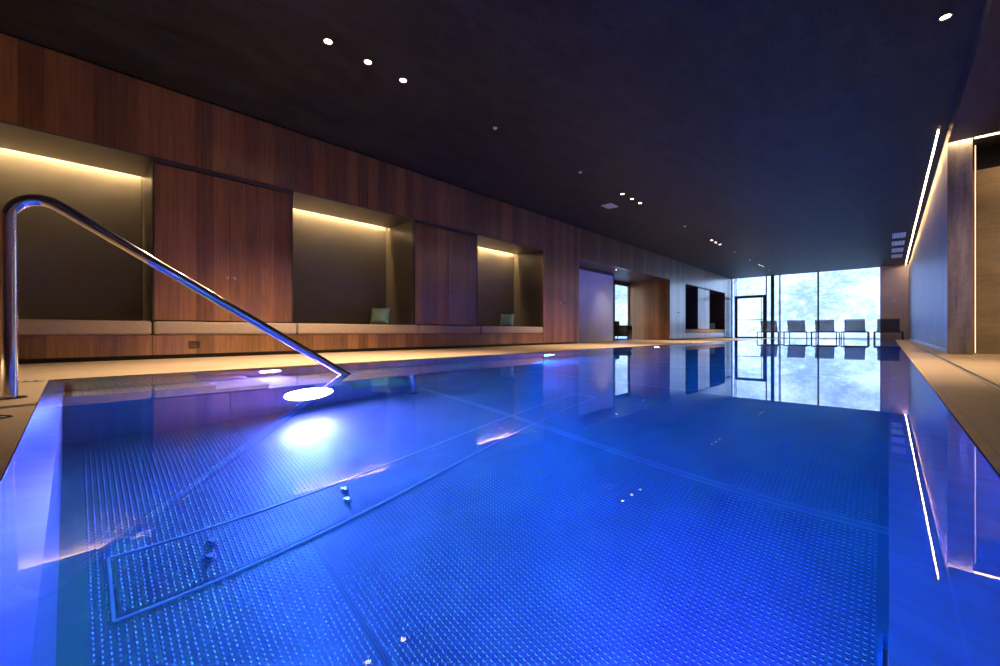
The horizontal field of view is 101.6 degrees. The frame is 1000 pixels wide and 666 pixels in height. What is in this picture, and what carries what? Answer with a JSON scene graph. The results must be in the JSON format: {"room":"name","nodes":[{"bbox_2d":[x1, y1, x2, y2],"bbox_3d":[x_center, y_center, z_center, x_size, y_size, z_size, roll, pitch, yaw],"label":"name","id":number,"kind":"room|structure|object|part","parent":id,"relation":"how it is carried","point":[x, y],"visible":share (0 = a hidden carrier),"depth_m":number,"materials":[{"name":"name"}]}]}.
{"room":"spa","nodes":[
{"label":"spa","id":0,"kind":"room"},
{"bbox_2d":[141,165,448,320],"bbox_3d":[0.615,-1.202,10.398,0.100,2.996,30.100,0,0,44],"label":"wall","id":1,"kind":"structure","parent":0,"point":[166,165],"depth_m":5.04,"materials":[{"name":"brown wood"}]},
{"bbox_2d":[0,33,731,342],"bbox_3d":[1.351,-1.214,9.765,0.119,2.928,30.000,0,0,44],"label":"wall","id":2,"kind":"structure","parent":0,"point":[41,88],"depth_m":5.41,"materials":[{"name":"brown wood"}]},
{"bbox_2d":[0,120,153,320],"bbox_3d":[-4.813,-0.980,3.967,0.919,2.020,2.140,0,0,44],"label":"wall niche","id":3,"kind":"object","parent":2,"relation":"in","point":[66,271],"visible":0.67,"depth_m":4.55,"materials":[{"name":"brown metal"}]},
{"bbox_2d":[150,157,292,322],"bbox_3d":[-3.559,-1.014,5.217,0.888,1.767,1.440,0,0,44],"label":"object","id":4,"kind":"object","parent":2,"relation":"attached to","point":[234,238],"visible":1,"depth_m":4.86,"materials":[{"name":"brown wood"}]},
{"bbox_3d":[-3.520,-0.986,4.693,0.028,1.704,0.700,0,0,44],"label":"door","id":5,"kind":"part","parent":4,"relation":"part of","materials":[{"name":"brown wood"}]},
{"bbox_3d":[-3.278,-1.873,4.949,0.044,0.047,1.440,0,0,44],"label":"rail","id":6,"kind":"part","parent":4,"relation":"part of","materials":[{"name":"brown metal"}]},
{"bbox_3d":[-3.034,-0.986,5.203,0.028,1.704,0.700,0,0,44],"label":"door","id":7,"kind":"part","parent":4,"relation":"part of","materials":[{"name":"brown wood"}]},
{"bbox_2d":[18,333,542,358],"bbox_3d":[-2.418,0.140,6.443,0.848,0.220,8.986,0,0,44],"label":"window bench","id":8,"kind":"object","parent":2,"relation":"attached to","point":[29,346],"visible":0.91,"depth_m":4.84,"materials":[{"name":"brown wood"}]},
{"bbox_2d":[18,319,151,334],"bbox_3d":[-4.783,-0.045,3.945,0.872,0.148,2.078,0,0,44],"label":"seat cushion","id":9,"kind":"object","parent":8,"relation":"on","point":[25,326],"visible":0.91,"depth_m":4.02,"materials":[{"name":"beige fabric"}]},
{"bbox_2d":[189,341,199,347],"bbox_3d":[-3.506,0.145,4.683,0.006,0.080,0.110,0,0,44],"label":"vent grille","id":10,"kind":"object","parent":8,"relation":"attached to","point":[192,342],"visible":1,"depth_m":4.69,"materials":[{"name":"brown metal"}]},
{"bbox_2d":[151,321,295,334],"bbox_3d":[-3.548,-0.045,5.241,0.872,0.148,1.478,0,0,44],"label":"seat cushion","id":11,"kind":"object","parent":8,"relation":"on","point":[158,327],"visible":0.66,"depth_m":4.78,"materials":[{"name":"beige fabric"}]},
{"bbox_2d":[295,323,418,333],"bbox_3d":[-2.354,-0.045,6.493,0.872,0.148,1.958,0,0,44],"label":"seat cushion","id":12,"kind":"object","parent":8,"relation":"on","point":[301,328],"visible":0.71,"depth_m":6.06,"materials":[{"name":"beige fabric"}]},
{"bbox_2d":[370,307,390,323],"bbox_3d":[-1.994,-0.266,6.792,0.340,0.285,0.175,0,0,12],"label":"throw pillow","id":13,"kind":"object","parent":12,"relation":"on","point":[378,315],"visible":1,"depth_m":6.73,"materials":[{"name":"green fabric"}]},
{"bbox_2d":[418,325,479,333],"bbox_3d":[-1.177,-0.045,7.727,0.872,0.148,1.428,0,0,44],"label":"seat cushion","id":14,"kind":"object","parent":8,"relation":"on","point":[423,329],"visible":0.7,"depth_m":7.35,"materials":[{"name":"beige fabric"}]},
{"bbox_2d":[480,326,542,332],"bbox_3d":[0.003,-0.045,8.964,0.872,0.148,1.968,0,0,44],"label":"seat cushion","id":15,"kind":"object","parent":8,"relation":"on","point":[483,329],"visible":0.77,"depth_m":8.55,"materials":[{"name":"beige fabric"}]},
{"bbox_2d":[500,314,513,325],"bbox_3d":[0.157,-0.266,9.121,0.340,0.285,0.175,0,0,24],"label":"throw pillow","id":16,"kind":"object","parent":15,"relation":"on","point":[506,319],"visible":0.99,"depth_m":9.05,"materials":[{"name":"green fabric"}]},
{"bbox_2d":[286,190,414,324],"bbox_3d":[-2.429,-0.980,6.467,0.919,2.020,1.970,0,0,44],"label":"wall niche","id":17,"kind":"object","parent":2,"relation":"in","point":[350,260],"visible":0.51,"depth_m":6.87,"materials":[{"name":"brown metal"}]},
{"bbox_2d":[0,32,727,277],"bbox_3d":[1.304,-2.687,9.810,0.070,0.027,30.000,0,0,44],"label":"trim","id":18,"kind":"structure","parent":2,"relation":"attached to","point":[0,32],"depth_m":5.17,"materials":[{"name":"brown wood"}]},
{"bbox_2d":[18,337,730,363],"bbox_3d":[1.299,0.268,9.815,0.055,0.056,30.000,0,0,44],"label":"baseboard","id":19,"kind":"structure","parent":2,"relation":"attached to","point":[140,357],"depth_m":5.02,"materials":[{"name":"brown wood"}]},
{"bbox_2d":[413,219,477,325],"bbox_3d":[-1.230,-1.014,7.660,0.888,1.767,1.450,0,0,44],"label":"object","id":20,"kind":"object","parent":2,"relation":"attached to","point":[445,262],"visible":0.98,"depth_m":7.30,"materials":[{"name":"brown wood"}]},
{"bbox_3d":[-1.193,-0.986,7.134,0.028,1.704,0.704,0,0,44],"label":"door","id":21,"kind":"part","parent":20,"relation":"part of","materials":[{"name":"brown wood"}]},
{"bbox_3d":[-0.949,-1.873,7.392,0.044,0.047,1.450,0,0,44],"label":"rail","id":22,"kind":"part","parent":20,"relation":"part of","materials":[{"name":"brown wood"}]},
{"bbox_3d":[-0.703,-0.986,7.647,0.028,1.704,0.704,0,0,44],"label":"door","id":23,"kind":"part","parent":20,"relation":"part of","materials":[{"name":"brown wood"}]},
{"bbox_2d":[461,233,542,326],"bbox_3d":[-0.048,-0.980,8.964,0.919,2.020,2.110,0,0,44],"label":"wall niche","id":24,"kind":"object","parent":2,"relation":"in","point":[509,273],"visible":0.57,"depth_m":9.59,"materials":[{"name":"brown metal"}]},
{"bbox_2d":[685,283,697,328],"bbox_3d":[7.418,-0.980,16.795,0.919,2.020,1.490,0,0,44],"label":"wall niche","id":25,"kind":"object","parent":2,"relation":"in","point":[690,290],"visible":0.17,"depth_m":17.18,"materials":[{"name":"brown wood"}]},
{"bbox_2d":[697,287,709,328],"bbox_3d":[8.493,-1.014,17.858,0.888,1.767,1.570,0,0,44],"label":"wall panel","id":26,"kind":"object","parent":2,"relation":"attached to","point":[703,294],"visible":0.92,"depth_m":17.54,"materials":[{"name":"brown metal"}]},
{"bbox_3d":[8.509,-0.986,17.310,0.028,1.704,0.764,0,0,44],"label":"door","id":27,"kind":"part","parent":26,"relation":"part of","materials":[{"name":"white wood"}]},
{"bbox_3d":[9.040,-0.986,17.867,0.028,1.704,0.764,0,0,44],"label":"door","id":28,"kind":"part","parent":26,"relation":"part of","materials":[{"name":"white wood"}]},
{"bbox_2d":[685,333,724,337],"bbox_3d":[8.768,0.140,18.175,0.848,0.220,5.306,0,0,44],"label":"window bench","id":29,"kind":"object","parent":2,"relation":"attached to","point":[687,335],"visible":0.86,"depth_m":17.54,"materials":[{"name":"brown wood"}]},
{"bbox_2d":[685,329,697,332],"bbox_3d":[7.448,-0.045,16.774,0.872,0.148,1.428,0,0,44],"label":"seat cushion","id":30,"kind":"object","parent":29,"relation":"on","point":[686,330],"visible":0.52,"depth_m":16.41,"materials":[{"name":"beige fabric"}]},
{"bbox_2d":[698,329,709,332],"bbox_3d":[8.487,-0.045,17.863,0.872,0.148,1.558,0,0,44],"label":"seat cushion","id":31,"kind":"object","parent":29,"relation":"on","point":[699,330],"visible":0.56,"depth_m":17.53,"materials":[{"name":"beige fabric"}]},
{"bbox_2d":[710,329,724,332],"bbox_3d":[9.815,-0.045,19.256,0.872,0.148,2.268,0,0,44],"label":"seat cushion","id":32,"kind":"object","parent":29,"relation":"on","point":[711,330],"visible":0.46,"depth_m":18.87,"materials":[{"name":"beige fabric"}]},
{"bbox_2d":[710,323,714,328],"bbox_3d":[10.142,-0.282,19.622,0.380,0.320,0.176,0,0,12],"label":"throw pillow","id":33,"kind":"object","parent":32,"relation":"on","point":[712,325],"visible":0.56,"depth_m":19.55,"materials":[{"name":"green fabric"}]},
{"bbox_2d":[710,289,723,329],"bbox_3d":[9.792,-0.980,19.285,0.919,2.020,2.330,0,0,44],"label":"wall niche","id":34,"kind":"object","parent":2,"relation":"in","point":[716,297],"visible":0.23,"depth_m":20.00,"materials":[{"name":"brown wood"}]},
{"bbox_2d":[0,0,984,278],"bbox_3d":[4.309,-2.800,6.911,11.900,0.200,30.350,0,0,44],"label":"ceiling","id":35,"kind":"structure","parent":0,"point":[789,136],"depth_m":4.58,"materials":[{"name":"black paint"}]},
{"bbox_2d":[323,38,332,45],"bbox_3d":[-1.597,-2.695,3.788,0.093,0.009,0.093,0,0,44],"label":"recessed light","id":36,"kind":"object","parent":35,"relation":"in","point":[327,41],"visible":1,"depth_m":3.79,"materials":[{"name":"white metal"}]},
{"bbox_2d":[363,59,372,65],"bbox_3d":[-1.321,-2.695,4.078,0.093,0.009,0.093,0,0,44],"label":"recessed light","id":37,"kind":"object","parent":35,"relation":"in","point":[368,62],"visible":1,"depth_m":4.08,"materials":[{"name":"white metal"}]},
{"bbox_2d":[399,78,407,83],"bbox_3d":[-1.038,-2.695,4.375,0.093,0.009,0.093,0,0,44],"label":"recessed light","id":38,"kind":"object","parent":35,"relation":"in","point":[401,80],"visible":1,"depth_m":4.37,"materials":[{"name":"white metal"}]},
{"bbox_2d":[601,203,617,208],"bbox_3d":[2.352,-2.694,8.742,0.230,0.012,0.330,0,0,44],"label":"ceiling plate","id":39,"kind":"object","parent":35,"relation":"attached to","point":[610,205],"visible":1,"depth_m":8.74,"materials":[{"name":"grey metal"}]},
{"bbox_3d":[2.352,-2.693,8.742,0.200,0.011,0.300,0,0,44],"label":"panel","id":40,"kind":"part","parent":39,"relation":"part of","materials":[{"name":"grey metal"}]},
{"bbox_2d":[892,248,902,252],"bbox_3d":[13.083,-2.693,13.432,0.274,0.014,0.804,0,0,44],"label":"ceiling vent","id":41,"kind":"object","parent":35,"relation":"in","point":[898,249],"visible":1,"depth_m":13.45,"materials":[{"name":"white plastic"}]},
{"bbox_2d":[892,240,904,245],"bbox_3d":[12.083,-2.693,12.383,0.274,0.014,0.804,0,0,44],"label":"ceiling vent","id":42,"kind":"object","parent":35,"relation":"in","point":[900,242],"visible":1,"depth_m":12.38,"materials":[{"name":"white plastic"}]},
{"bbox_2d":[892,232,905,238],"bbox_3d":[11.117,-2.693,11.370,0.274,0.014,0.804,0,0,44],"label":"ceiling vent","id":43,"kind":"object","parent":35,"relation":"in","point":[904,233],"visible":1,"depth_m":11.36,"materials":[{"name":"white plastic"}]},
{"bbox_2d":[905,130,939,263],"bbox_3d":[11.007,-2.694,10.852,0.030,0.012,14.900,0,0,44],"label":"led strip","id":44,"kind":"object","parent":35,"relation":"attached to","point":[938,131],"visible":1,"depth_m":7.30,"materials":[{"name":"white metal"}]},
{"bbox_2d":[938,13,953,21],"bbox_3d":[3.814,-2.695,3.493,0.093,0.009,0.093,0,0,44],"label":"recessed light","id":45,"kind":"object","parent":35,"relation":"in","point":[944,17],"visible":1,"depth_m":3.49,"materials":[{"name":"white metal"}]},
{"bbox_2d":[0,338,999,481],"bbox_3d":[4.326,0.328,6.929,11.700,0.064,30.000,0,0,44],"label":"floor","id":46,"kind":"structure","parent":0,"point":[975,404],"depth_m":3.31,"materials":[{"name":"tile"}]},
{"bbox_2d":[0,415,12,419],"bbox_3d":[-1.709,0.291,1.381,0.080,0.009,0.080,0,0,44],"label":"cap","id":47,"kind":"object","parent":46,"relation":"on","point":[2,417],"visible":1,"depth_m":1.39,"materials":[{"name":"metal"}]},
{"bbox_2d":[18,380,43,382],"bbox_3d":[-3.758,0.294,1.442,0.070,0.004,2.860,0,0,44],"label":"grate","id":48,"kind":"object","parent":46,"relation":"on","point":[31,380],"visible":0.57,"depth_m":2.42,"materials":[{"name":"metal"}]},
{"bbox_2d":[1,339,999,479],"bbox_3d":[5.910,0.898,8.803,3.926,1.204,21.100,0,0,44],"label":"basin","id":49,"kind":"object","parent":46,"relation":"in","point":[758,339],"visible":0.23,"depth_m":2.41,"materials":[{"name":"metal"}]},
{"bbox_2d":[0,194,350,400],"bbox_3d":[-1.435,0.437,2.553,0.110,2.125,2.205,0,0,44],"label":"pool handrail","id":50,"kind":"object","parent":49,"relation":"on","point":[10,212],"visible":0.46,"depth_m":1.80,"materials":[{"name":"metal"}]},
{"bbox_2d":[0,339,999,665],"bbox_3d":[5.910,1.100,8.803,3.923,1.600,21.097,0,0,44],"label":"pool water","id":51,"kind":"object","parent":49,"relation":"in","point":[761,502],"visible":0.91,"depth_m":0.65,"materials":[{"name":"blue liquid"}]},
{"bbox_2d":[614,321,631,339],"bbox_3d":[4.429,-0.053,14.761,0.600,0.702,0.470,0,0,38],"label":"armchair","id":52,"kind":"object","parent":46,"relation":"on","point":[619,330],"visible":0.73,"depth_m":14.59,"materials":[{"name":"black leather"}]},
{"bbox_3d":[4.307,-0.044,14.603,0.560,0.400,0.070,0,0,38],"label":"armrest","id":53,"kind":"part","parent":52,"relation":"part of","materials":[{"name":"black leather"}]},
{"bbox_2d":[757,320,782,338],"bbox_3d":[12.449,-0.108,18.752,0.836,0.808,1.425,0,0,44],"label":"sun lounger","id":54,"kind":"object","parent":46,"relation":"on","point":[766,326],"visible":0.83,"depth_m":18.45,"materials":[{"name":"metal"}]},
{"bbox_3d":[12.164,-0.262,18.454,0.627,0.502,0.326,0,0,44],"label":"frame","id":55,"kind":"part","parent":54,"relation":"part of","materials":[{"name":"fabric"}]},
{"bbox_2d":[771,275,773,337],"bbox_3d":[12.951,-1.202,19.417,0.100,2.996,0.100,0,0,44],"label":"column","id":56,"kind":"structure","parent":46,"relation":"on","point":[772,276],"depth_m":19.39,"materials":[{"name":"metal"}]},
{"bbox_2d":[783,320,810,338],"bbox_3d":[13.180,-0.108,18.055,0.836,0.808,1.425,0,0,44],"label":"sun lounger","id":57,"kind":"object","parent":46,"relation":"on","point":[794,326],"visible":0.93,"depth_m":17.73,"materials":[{"name":"metal"}]},
{"bbox_3d":[12.895,-0.262,17.757,0.627,0.502,0.326,0,0,44],"label":"frame","id":58,"kind":"part","parent":57,"relation":"part of","materials":[{"name":"fabric"}]},
{"bbox_2d":[811,320,839,338],"bbox_3d":[13.882,-0.108,17.386,0.836,0.808,1.425,0,0,44],"label":"sun lounger","id":59,"kind":"object","parent":46,"relation":"on","point":[821,326],"visible":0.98,"depth_m":17.07,"materials":[{"name":"metal"}]},
{"bbox_2d":[841,319,869,339],"bbox_3d":[14.570,-0.108,16.730,0.836,0.808,1.425,0,0,44],"label":"sun lounger","id":60,"kind":"object","parent":46,"relation":"on","point":[851,325],"visible":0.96,"depth_m":16.41,"materials":[{"name":"metal"}]},
{"bbox_3d":[14.285,-0.262,16.432,0.627,0.502,0.326,0,0,44],"label":"frame","id":61,"kind":"part","parent":60,"relation":"part of","materials":[{"name":"fabric"}]},
{"bbox_2d":[873,318,903,339],"bbox_3d":[15.279,-0.108,16.054,0.836,0.808,1.425,0,0,44],"label":"sun lounger","id":62,"kind":"object","parent":46,"relation":"on","point":[886,325],"visible":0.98,"depth_m":15.72,"materials":[{"name":"metal"}]},
{"bbox_2d":[904,339,999,390],"bbox_3d":[7.174,0.293,6.908,0.042,0.005,25.900,0,0,44],"label":"drain","id":63,"kind":"object","parent":46,"relation":"on","point":[983,379],"visible":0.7,"depth_m":3.01,"materials":[{"name":"metal"}]},
{"bbox_2d":[579,269,612,341],"bbox_3d":[2.537,-0.762,12.124,0.060,2.116,3.250,0,0,44],"label":"wall","id":64,"kind":"structure","parent":0,"point":[595,289],"depth_m":12.48,"materials":[{"name":"paint"}]},
{"bbox_2d":[579,266,613,340],"bbox_3d":[2.553,-0.802,12.136,0.077,2.196,3.290,0,0,44],"label":"trim","id":65,"kind":"structure","parent":64,"relation":"attached to","point":[581,268],"depth_m":13.02,"materials":[{"name":"brown metal"}]},
{"bbox_2d":[614,280,629,284],"bbox_3d":[2.947,-0.822,13.742,0.100,2.236,6.160,0,0,44],"label":"wall","id":66,"kind":"structure","parent":0,"point":[615,281],"depth_m":15.38,"materials":[{"name":"brown metal"}]},
{"bbox_2d":[614,283,628,339],"bbox_3d":[4.545,-0.762,15.418,0.040,2.116,1.390,0,0,44],"label":"door","id":67,"kind":"structure","parent":66,"relation":"in","point":[627,286],"depth_m":15.86,"materials":[{"name":"glass"}]},
{"bbox_3d":[4.224,-0.762,15.082,0.040,2.116,0.060,0,0,44],"label":"frame","id":68,"kind":"part","parent":67,"relation":"part of","materials":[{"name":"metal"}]},
{"bbox_3d":[5.000,-0.762,15.896,0.040,2.116,0.070,0,0,44],"label":"frame","id":69,"kind":"part","parent":67,"relation":"part of","materials":[{"name":"metal"}]},
{"bbox_2d":[579,259,666,282],"bbox_3d":[3.482,-1.920,13.232,1.579,0.040,6.160,0,0,44],"label":"ceiling","id":70,"kind":"structure","parent":0,"point":[622,275],"depth_m":13.25,"materials":[{"name":"black paint"}]},
{"bbox_2d":[629,280,667,339],"bbox_3d":[5.585,-0.812,15.438,1.579,2.216,0.065,0,0,44],"label":"wall","id":71,"kind":"structure","parent":0,"point":[648,301],"depth_m":15.35,"materials":[{"name":"brown wood"}]},
{"bbox_2d":[735,295,765,337],"bbox_3d":[12.323,-0.747,20.084,1.320,2.086,0.102,0,0,44],"label":"door","id":72,"kind":"structure","parent":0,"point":[751,296],"depth_m":20.01,"materials":[{"name":"metal"}]},
{"bbox_2d":[736,276,763,295],"bbox_3d":[12.348,-2.239,20.095,1.310,0.917,0.070,0,0,44],"label":"window","id":73,"kind":"structure","parent":72,"relation":"on","point":[759,276],"depth_m":20.55,"materials":[{"name":"clear glass"}]},
{"bbox_3d":[12.758,-0.747,19.670,0.120,2.086,0.100,0,0,44],"label":"frame","id":74,"kind":"part","parent":72,"relation":"part of","materials":[{"name":"metal"}]},
{"bbox_2d":[766,276,766,337],"bbox_3d":[12.898,-1.206,19.571,0.210,2.983,0.070,0,0,44],"label":"window","id":75,"kind":"structure","parent":0,"point":[766,276],"depth_m":19.61,"materials":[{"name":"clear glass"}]},
{"bbox_2d":[774,275,779,337],"bbox_3d":[13.122,-1.206,19.357,0.230,2.983,0.070,0,0,44],"label":"window","id":76,"kind":"structure","parent":0,"point":[774,275],"depth_m":19.28,"materials":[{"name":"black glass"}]},
{"bbox_2d":[780,272,817,337],"bbox_3d":[13.736,-1.206,18.772,1.435,2.983,0.070,0,0,44],"label":"window","id":77,"kind":"structure","parent":0,"point":[808,272],"depth_m":19.05,"materials":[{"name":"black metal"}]},
{"bbox_2d":[881,264,908,338],"bbox_3d":[16.139,-1.202,16.529,1.050,2.996,0.200,0,0,44],"label":"wall","id":78,"kind":"structure","parent":0,"point":[895,278],"depth_m":16.49,"materials":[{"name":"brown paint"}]},
{"bbox_2d":[818,267,880,338],"bbox_3d":[15.001,-1.206,17.566,2.060,2.983,0.070,0,0,44],"label":"window","id":79,"kind":"structure","parent":78,"relation":"in","point":[870,267],"depth_m":17.39,"materials":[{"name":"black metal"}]},
{"bbox_2d":[909,134,972,354],"bbox_3d":[11.221,-1.202,10.786,0.223,2.995,14.900,0,0,44],"label":"wall","id":80,"kind":"structure","parent":0,"point":[941,260],"depth_m":5.47,"materials":[{"name":"wood"}]},
{"bbox_2d":[908,338,946,353],"bbox_3d":[11.136,0.261,10.867,0.010,0.071,14.900,0,0,44],"label":"baseboard","id":81,"kind":"structure","parent":80,"relation":"attached to","point":[941,349],"depth_m":7.29,"materials":[{"name":"metal"}]},
{"bbox_2d":[974,145,976,352],"bbox_3d":[6.333,-1.109,5.434,0.020,2.770,0.018,0,0,44],"label":"led strip","id":82,"kind":"object","parent":80,"relation":"attached to","point":[975,146],"visible":1,"depth_m":5.43,"materials":[{"name":"white plastic"}]},
{"bbox_2d":[975,145,975,352],"bbox_3d":[6.330,-1.104,5.433,0.008,2.760,0.012,0,0,44],"label":"diffuser","id":83,"kind":"object","parent":82,"relation":"attached to","point":[975,145],"depth_m":5.43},
{"bbox_2d":[947,0,999,149],"bbox_3d":[2.263,-2.604,-1.080,3.633,0.189,15.560,0,0,44],"label":"ceiling","id":84,"kind":"structure","parent":0,"point":[976,112],"depth_m":4.28,"materials":[{"name":"black paint"}]},
{"bbox_2d":[974,132,999,138],"bbox_3d":[7.290,-2.555,4.197,3.600,0.088,0.072,0,0,44],"label":"led strip","id":85,"kind":"object","parent":84,"relation":"attached to","point":[997,132],"visible":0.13,"depth_m":5.24,"materials":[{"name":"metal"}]},
{"bbox_2d":[973,166,999,353],"bbox_3d":[7.717,-0.952,4.456,3.380,2.496,0.100,0,0,44],"label":"stone wall","id":86,"kind":"structure","parent":0,"point":[988,180],"depth_m":5.49,"materials":[{"name":"beige stone"}]},
{"bbox_2d":[973,144,999,170],"bbox_3d":[7.765,-2.360,4.521,3.400,0.320,0.140,0,0,44],"label":"trim","id":87,"kind":"structure","parent":86,"relation":"attached to","point":[987,157],"depth_m":5.52,"materials":[{"name":"black"}]},
{"bbox_3d":[11.397,-1.202,21.051,1.045,2.996,0.200,0,0,44],"label":"wall","id":88,"kind":"structure","parent":0,"visible":0},
{"bbox_2d":[732,278,734,337],"bbox_3d":[11.800,-1.206,20.618,0.135,2.983,0.070,0,0,44],"label":"window","id":89,"kind":"structure","parent":88,"relation":"in","point":[734,278],"depth_m":20.57,"materials":[{"name":"clear glass"}]},
{"label":"outside","id":90,"kind":"structure","parent":0,"visible":0},
{"bbox_2d":[615,336,879,338],"bbox_3d":[21.806,0.475,22.871,60.000,0.250,16.800,0,0,44],"label":"terrace","id":91,"kind":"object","parent":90,"point":[804,337],"depth_m":25.97,"materials":[{"name":"grey stone"}]},
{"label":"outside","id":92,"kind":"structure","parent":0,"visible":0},
{"bbox_2d":[615,267,879,336],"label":"window","id":93,"kind":"structure","parent":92,"point":[853,293],"depth_m":47.50,"materials":[{"name":"clear glass"}]}
]}

